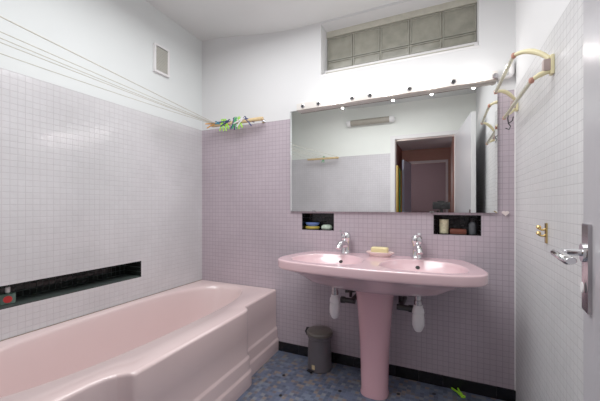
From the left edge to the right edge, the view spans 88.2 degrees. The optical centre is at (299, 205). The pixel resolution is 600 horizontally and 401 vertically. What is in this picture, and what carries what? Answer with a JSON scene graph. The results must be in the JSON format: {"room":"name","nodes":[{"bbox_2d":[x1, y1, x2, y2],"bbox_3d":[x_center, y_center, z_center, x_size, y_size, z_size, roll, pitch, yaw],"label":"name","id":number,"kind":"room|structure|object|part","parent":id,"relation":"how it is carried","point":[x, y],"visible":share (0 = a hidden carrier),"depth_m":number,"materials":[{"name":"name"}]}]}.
{"room":"bathroom","nodes":[
{"label":"bathroom","id":0,"kind":"room"},
{"bbox_2d":[0,0,201,339],"bbox_3d":[-1.341,-0.190,1.961,0.250,2.640,1.764,0,0,25],"label":"wall","id":1,"kind":"structure","parent":0,"point":[92,177],"depth_m":1.88,"materials":[{"name":"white tile"}]},
{"bbox_2d":[0,261,140,309],"bbox_3d":[-1.413,0.439,1.710,0.169,0.112,1.079,0,0,25],"label":"niche","id":2,"kind":"object","parent":1,"relation":"attached to","point":[46,288],"depth_m":1.86,"materials":[{"name":"black tile"}]},
{"bbox_2d":[0,287,15,304],"bbox_3d":[-1.467,0.449,1.553,0.039,0.084,0.060,0,0,45],"label":"shampoo bottle","id":3,"kind":"object","parent":2,"relation":"on","point":[8,297],"visible":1,"depth_m":1.54,"materials":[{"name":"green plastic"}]},
{"bbox_2d":[153,42,169,77],"bbox_3d":[-1.032,-1.083,2.305,0.022,0.206,0.134,0,0,25],"label":"air vent","id":4,"kind":"object","parent":1,"relation":"in","point":[161,55],"visible":1,"depth_m":2.30,"materials":[{"name":"white plastic"}]},
{"bbox_2d":[156,46,167,74],"bbox_3d":[-1.035,-1.083,2.306,0.017,0.178,0.106,0,0,25],"label":"vent grille","id":5,"kind":"object","parent":4,"relation":"attached to","point":[161,52],"depth_m":2.30,"materials":[{"name":"white plastic"}]},
{"bbox_2d":[145,0,400,40],"bbox_3d":[-0.469,-1.485,1.302,2.887,0.311,2.630,0,0,25],"label":"ceiling","id":6,"kind":"structure","parent":0,"point":[205,20],"depth_m":2.21,"materials":[{"name":"paint"}]},
{"bbox_2d":[202,0,514,389],"bbox_3d":[0.176,-0.190,2.375,2.657,2.640,0.260,0,0,25],"label":"wall","id":7,"kind":"structure","parent":0,"point":[248,222],"depth_m":2.23,"materials":[{"name":"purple tile"}]},
{"bbox_2d":[0,16,265,126],"bbox_3d":[-1.020,-0.684,1.502,0.496,0.064,2.356,0,0,28],"label":"clothesline","id":8,"kind":"object","parent":7,"relation":"attached to","point":[255,119],"visible":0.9,"depth_m":1.68,"materials":[{"name":"beige plastic"}]},
{"bbox_3d":[-1.205,-0.684,1.602,0.003,0.035,2.139,0,0,27],"label":"cord","id":9,"kind":"part","parent":8,"relation":"part of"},
{"bbox_3d":[-1.142,-0.694,1.573,0.057,0.035,2.138,0,0,25],"label":"cord","id":10,"kind":"part","parent":8,"relation":"part of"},
{"bbox_3d":[-1.107,-0.694,1.557,0.119,0.040,2.138,0,0,25],"label":"cord","id":11,"kind":"part","parent":8,"relation":"part of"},
{"bbox_3d":[-1.076,-0.696,1.543,0.171,0.038,2.138,0,0,25],"label":"cord","id":12,"kind":"part","parent":8,"relation":"part of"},
{"bbox_2d":[219,119,230,126],"bbox_3d":[-0.603,-0.669,2.492,0.102,0.059,0.014,0,0,13],"label":"peg","id":13,"kind":"object","parent":8,"relation":"attached to","point":[226,121],"visible":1,"depth_m":2.49,"materials":[{"name":"blue plastic"}]},
{"bbox_2d":[234,116,244,126],"bbox_3d":[-0.476,-0.661,2.429,0.095,0.084,0.014,0,0,13],"label":"peg","id":14,"kind":"object","parent":8,"relation":"attached to","point":[242,118],"visible":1,"depth_m":2.42,"materials":[{"name":"white plastic"}]},
{"bbox_2d":[302,213,333,230],"bbox_3d":[0.150,0.114,2.301,0.250,0.124,0.104,0,0,25],"label":"niche","id":15,"kind":"object","parent":7,"relation":"attached to","point":[322,218],"depth_m":2.34,"materials":[{"name":"black tile"}]},
{"bbox_2d":[306,226,319,228],"bbox_3d":[0.094,0.162,2.325,0.110,0.020,0.072,0,0,25],"label":"sponge","id":16,"kind":"object","parent":15,"relation":"on","point":[307,227],"visible":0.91,"depth_m":2.29,"materials":[{"name":"yellow"}]},
{"bbox_2d":[306,222,318,225],"bbox_3d":[0.094,0.138,2.325,0.112,0.028,0.072,0,0,25],"label":"dish","id":17,"kind":"object","parent":16,"relation":"on","point":[307,223],"visible":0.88,"depth_m":2.30,"materials":[{"name":"plastic"}]},
{"bbox_2d":[321,225,331,229],"bbox_3d":[0.197,0.154,2.272,0.084,0.036,0.068,0,0,25],"label":"soap","id":18,"kind":"object","parent":15,"relation":"on","point":[324,227],"visible":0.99,"depth_m":2.25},
{"bbox_2d":[345,290,354,296],"bbox_3d":[0.357,0.542,2.059,0.075,0.085,0.158,0,0,25],"label":"valve","id":19,"kind":"object","parent":7,"relation":"attached to","point":[346,291],"visible":0.38,"depth_m":1.99,"materials":[{"name":"black metal"}]},
{"bbox_2d":[290,82,496,212],"bbox_3d":[0.532,-0.333,2.057,1.326,0.757,0.020,0,0,25],"label":"wall mirror","id":20,"kind":"object","parent":7,"relation":"attached to","point":[434,151],"visible":0.99,"depth_m":2.00,"materials":[{"name":"mirror"}]},
{"bbox_2d":[278,341,515,400],"bbox_3d":[0.521,1.075,2.067,1.532,0.069,0.010,0,0,25],"label":"baseboard","id":21,"kind":"structure","parent":7,"relation":"attached to","point":[505,394],"depth_m":1.93,"materials":[{"name":"black tile"}]},
{"bbox_2d":[297,70,498,111],"bbox_3d":[0.549,-0.729,2.012,1.254,0.051,0.086,-1,0,25],"label":"light bar","id":22,"kind":"object","parent":7,"relation":"attached to","point":[487,77],"visible":1,"depth_m":1.95,"materials":[{"name":"beige metal"}]},
{"bbox_2d":[321,0,478,75],"bbox_3d":[0.647,-1.129,2.128,0.996,0.379,0.203,0,0,25],"label":"window","id":23,"kind":"structure","parent":7,"relation":"in","point":[451,26],"depth_m":2.12,"materials":[{"name":"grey glass"}]},
{"bbox_3d":[0.636,-0.984,2.103,0.996,0.090,0.148,0,0,25],"label":"sill","id":24,"kind":"part","parent":23,"relation":"part of","materials":[{"name":"white paint"}]},
{"bbox_2d":[433,215,480,235],"bbox_3d":[0.971,0.115,1.922,0.258,0.122,0.104,0,0,25],"label":"niche","id":25,"kind":"object","parent":7,"relation":"attached to","point":[455,221],"depth_m":1.95,"materials":[{"name":"black tile"}]},
{"bbox_2d":[439,219,448,233],"bbox_3d":[0.907,0.128,1.949,0.057,0.088,0.057,0,0,25],"label":"cup","id":26,"kind":"object","parent":25,"relation":"on","point":[443,223],"visible":0.98,"depth_m":1.93,"materials":[{"name":"beige plastic"}]},
{"bbox_2d":[450,229,465,233],"bbox_3d":[0.978,0.157,1.916,0.090,0.030,0.062,0,0,25],"label":"case","id":27,"kind":"object","parent":25,"relation":"on","point":[452,231],"visible":0.99,"depth_m":1.89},
{"bbox_2d":[469,218,475,233],"bbox_3d":[1.052,0.123,1.888,0.042,0.098,0.042,0,0,25],"label":"bottle","id":28,"kind":"object","parent":25,"relation":"on","point":[472,225],"visible":0.97,"depth_m":1.87,"materials":[{"name":"plastic"}]},
{"bbox_2d":[498,61,513,79],"bbox_3d":[1.168,-0.766,1.756,0.078,0.094,0.033,0,0,25],"label":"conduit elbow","id":29,"kind":"object","parent":7,"relation":"attached to","point":[511,70],"visible":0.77,"depth_m":1.73,"materials":[{"name":"white plastic"}]},
{"bbox_2d":[514,89,515,390],"bbox_3d":[1.217,0.225,1.750,0.008,1.770,0.008,0,0,25],"label":"trim","id":30,"kind":"structure","parent":7,"relation":"attached to","point":[514,89],"depth_m":1.75,"materials":[{"name":"white plastic"}]},
{"bbox_2d":[236,350,502,400],"bbox_3d":[-0.460,1.139,1.320,2.927,0.061,2.710,0,0,25],"label":"floor","id":31,"kind":"structure","parent":0,"point":[285,376],"depth_m":1.90,"materials":[{"name":"blue tile"}]},
{"bbox_2d":[0,279,278,400],"bbox_3d":[-0.837,0.875,1.728,0.860,0.470,1.756,0,0,25],"label":"bathtub","id":32,"kind":"object","parent":31,"relation":"on","point":[200,340],"visible":1,"depth_m":1.66,"materials":[{"name":"pink ceramic"}]},
{"bbox_2d":[305,325,332,373],"bbox_3d":[0.133,0.975,2.124,0.185,0.270,0.181,0,0,-5],"label":"pedal bin","id":33,"kind":"object","parent":31,"relation":"on","point":[319,336],"visible":1,"depth_m":2.06,"materials":[{"name":"grey plastic"}]},
{"bbox_3d":[0.135,0.859,2.124,0.181,0.037,0.181,0,0,-41],"label":"bin lid","id":34,"kind":"part","parent":33,"relation":"part of","materials":[{"name":"grey plastic"}]},
{"bbox_2d":[278,250,488,399],"bbox_3d":[0.430,0.716,1.816,1.144,0.788,0.538,0,0,25],"label":"washbasin","id":35,"kind":"object","parent":31,"relation":"on","point":[375,281],"visible":0.95,"depth_m":1.76,"materials":[{"name":"pink ceramic"}]},
{"bbox_2d":[330,287,339,318],"bbox_3d":[0.219,0.602,1.948,0.066,0.208,0.066,0,0,25],"label":"trap","id":36,"kind":"object","parent":35,"relation":"attached to","point":[334,299],"visible":0.93,"depth_m":1.93,"materials":[{"name":"white plastic"}]},
{"bbox_2d":[340,293,356,303],"bbox_3d":[0.341,0.592,2.027,0.090,0.041,0.229,0,0,25],"label":"pipe","id":37,"kind":"object","parent":36,"relation":"attached to","point":[343,299],"visible":0.84,"depth_m":1.94,"materials":[{"name":"black metal"}]},
{"bbox_2d":[336,230,350,253],"bbox_3d":[0.286,0.241,2.066,0.069,0.161,0.169,0,0,33],"label":"faucet","id":38,"kind":"object","parent":35,"relation":"on","point":[344,243],"visible":1,"depth_m":2.08,"materials":[{"name":"silver metal"}]},
{"bbox_3d":[0.282,0.262,2.060,0.047,0.068,0.154,0,0,33],"label":"spout","id":39,"kind":"part","parent":38,"relation":"part of","materials":[{"name":"silver metal"}]},
{"bbox_2d":[366,250,393,256],"bbox_3d":[0.513,0.307,1.983,0.178,0.030,0.097,0,0,25],"label":"soap dish","id":40,"kind":"object","parent":35,"relation":"on","point":[374,254],"visible":0.91,"depth_m":1.95,"materials":[{"name":"pink ceramic"}]},
{"bbox_2d":[371,246,388,252],"bbox_3d":[0.510,0.283,1.982,0.104,0.040,0.056,0,0,25],"label":"soap bar","id":41,"kind":"object","parent":40,"relation":"on","point":[373,249],"visible":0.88,"depth_m":1.96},
{"bbox_2d":[278,250,488,296],"bbox_3d":[0.430,0.408,1.816,1.144,0.172,0.538,0,0,25],"label":"basin","id":42,"kind":"object","parent":35,"relation":"in","point":[362,273],"depth_m":1.66,"materials":[{"name":"pink ceramic"}]},
{"bbox_2d":[411,233,422,258],"bbox_3d":[0.713,0.241,1.870,0.069,0.161,0.169,0,0,13],"label":"faucet","id":43,"kind":"object","parent":35,"relation":"on","point":[416,239],"visible":1,"depth_m":1.89,"materials":[{"name":"silver metal"}]},
{"bbox_3d":[0.712,0.262,1.862,0.047,0.068,0.154,0,0,13],"label":"spout","id":44,"kind":"part","parent":43,"relation":"part of","materials":[{"name":"silver metal"}]},
{"bbox_2d":[412,296,423,331],"bbox_3d":[0.665,0.602,1.742,0.066,0.208,0.066,0,0,25],"label":"trap","id":45,"kind":"object","parent":35,"relation":"attached to","point":[417,310],"visible":0.94,"depth_m":1.72,"materials":[{"name":"white plastic"}]},
{"bbox_2d":[397,296,412,311],"bbox_3d":[0.649,0.592,1.885,0.089,0.041,0.229,0,0,25],"label":"pipe","id":46,"kind":"object","parent":45,"relation":"attached to","point":[401,306],"visible":0.81,"depth_m":1.80,"materials":[{"name":"black metal"}]},
{"bbox_2d":[451,387,465,397],"bbox_3d":[0.937,1.098,1.820,0.045,0.014,0.099,0,0,-4],"label":"peg","id":47,"kind":"object","parent":31,"relation":"on","point":[459,392],"visible":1,"depth_m":1.81,"materials":[{"name":"green plastic"}]},
{"bbox_2d":[515,0,582,400],"bbox_3d":[0.784,-0.190,0.668,0.120,2.640,2.330,0,0,25],"label":"wall","id":48,"kind":"structure","parent":0,"point":[549,115],"depth_m":1.20,"materials":[{"name":"tile"}]},
{"bbox_2d":[494,48,554,119],"bbox_3d":[1.009,-0.548,1.444,0.123,0.168,0.630,0,0,25],"label":"towel rack","id":49,"kind":"object","parent":48,"relation":"attached to","point":[548,64],"visible":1,"depth_m":1.23,"materials":[{"name":"beige plastic"}]},
{"bbox_3d":[1.120,-0.603,1.684,0.135,0.059,0.021,0,0,-12],"label":"curved arm","id":50,"kind":"part","parent":49,"relation":"part of","materials":[{"name":"beige plastic"}]},
{"bbox_2d":[505,115,513,129],"bbox_3d":[1.086,-0.441,1.602,0.038,0.092,0.016,0,0,25],"label":"wire hook","id":51,"kind":"object","parent":49,"relation":"hanging from","point":[508,115],"visible":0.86,"depth_m":1.60,"materials":[{"name":"black metal"}]},
{"bbox_3d":[0.902,-0.583,1.206,0.021,0.082,0.136,0,0,-24],"label":"curved arm","id":52,"kind":"part","parent":49,"relation":"part of","materials":[{"name":"beige plastic"}]},
{"bbox_3d":[0.900,-0.488,1.162,0.061,0.038,0.021,0,0,25],"label":"curved arm","id":53,"kind":"part","parent":49,"relation":"part of","materials":[{"name":"beige plastic"}]},
{"bbox_2d":[536,223,547,242],"bbox_3d":[0.957,0.107,1.227,0.036,0.080,0.022,0,0,25],"label":"brass hook","id":54,"kind":"object","parent":48,"relation":"attached to","point":[538,227],"visible":1,"depth_m":1.22,"materials":[{"name":"gold metal"}]},
{"bbox_3d":[0.970,0.107,1.220,0.006,0.080,0.022,0,0,25],"label":"plate","id":55,"kind":"part","parent":54,"relation":"part of","materials":[{"name":"gold metal"}]},
{"bbox_3d":[-1.004,-0.190,0.144,2.927,2.640,0.120,0,0,25],"label":"wall","id":56,"kind":"structure","parent":0,"visible":0},
{"bbox_2d":[550,0,599,400],"bbox_3d":[0.306,0.098,0.158,0.159,2.009,1.007,0,0,31],"label":"door","id":57,"kind":"structure","parent":56,"relation":"in","point":[588,252],"depth_m":0.55,"materials":[{"name":"white paint"}]},
{"bbox_3d":[0.478,0.086,0.544,0.056,0.034,0.124,0,0,31],"label":"handle","id":58,"kind":"part","parent":57,"relation":"part of","materials":[{"name":"silver metal"}]},
{"bbox_3d":[0.526,0.113,0.567,0.006,0.160,0.042,0,0,31],"label":"handle plate","id":59,"kind":"part","parent":57,"relation":"part of","materials":[{"name":"silver metal"}]}
]}

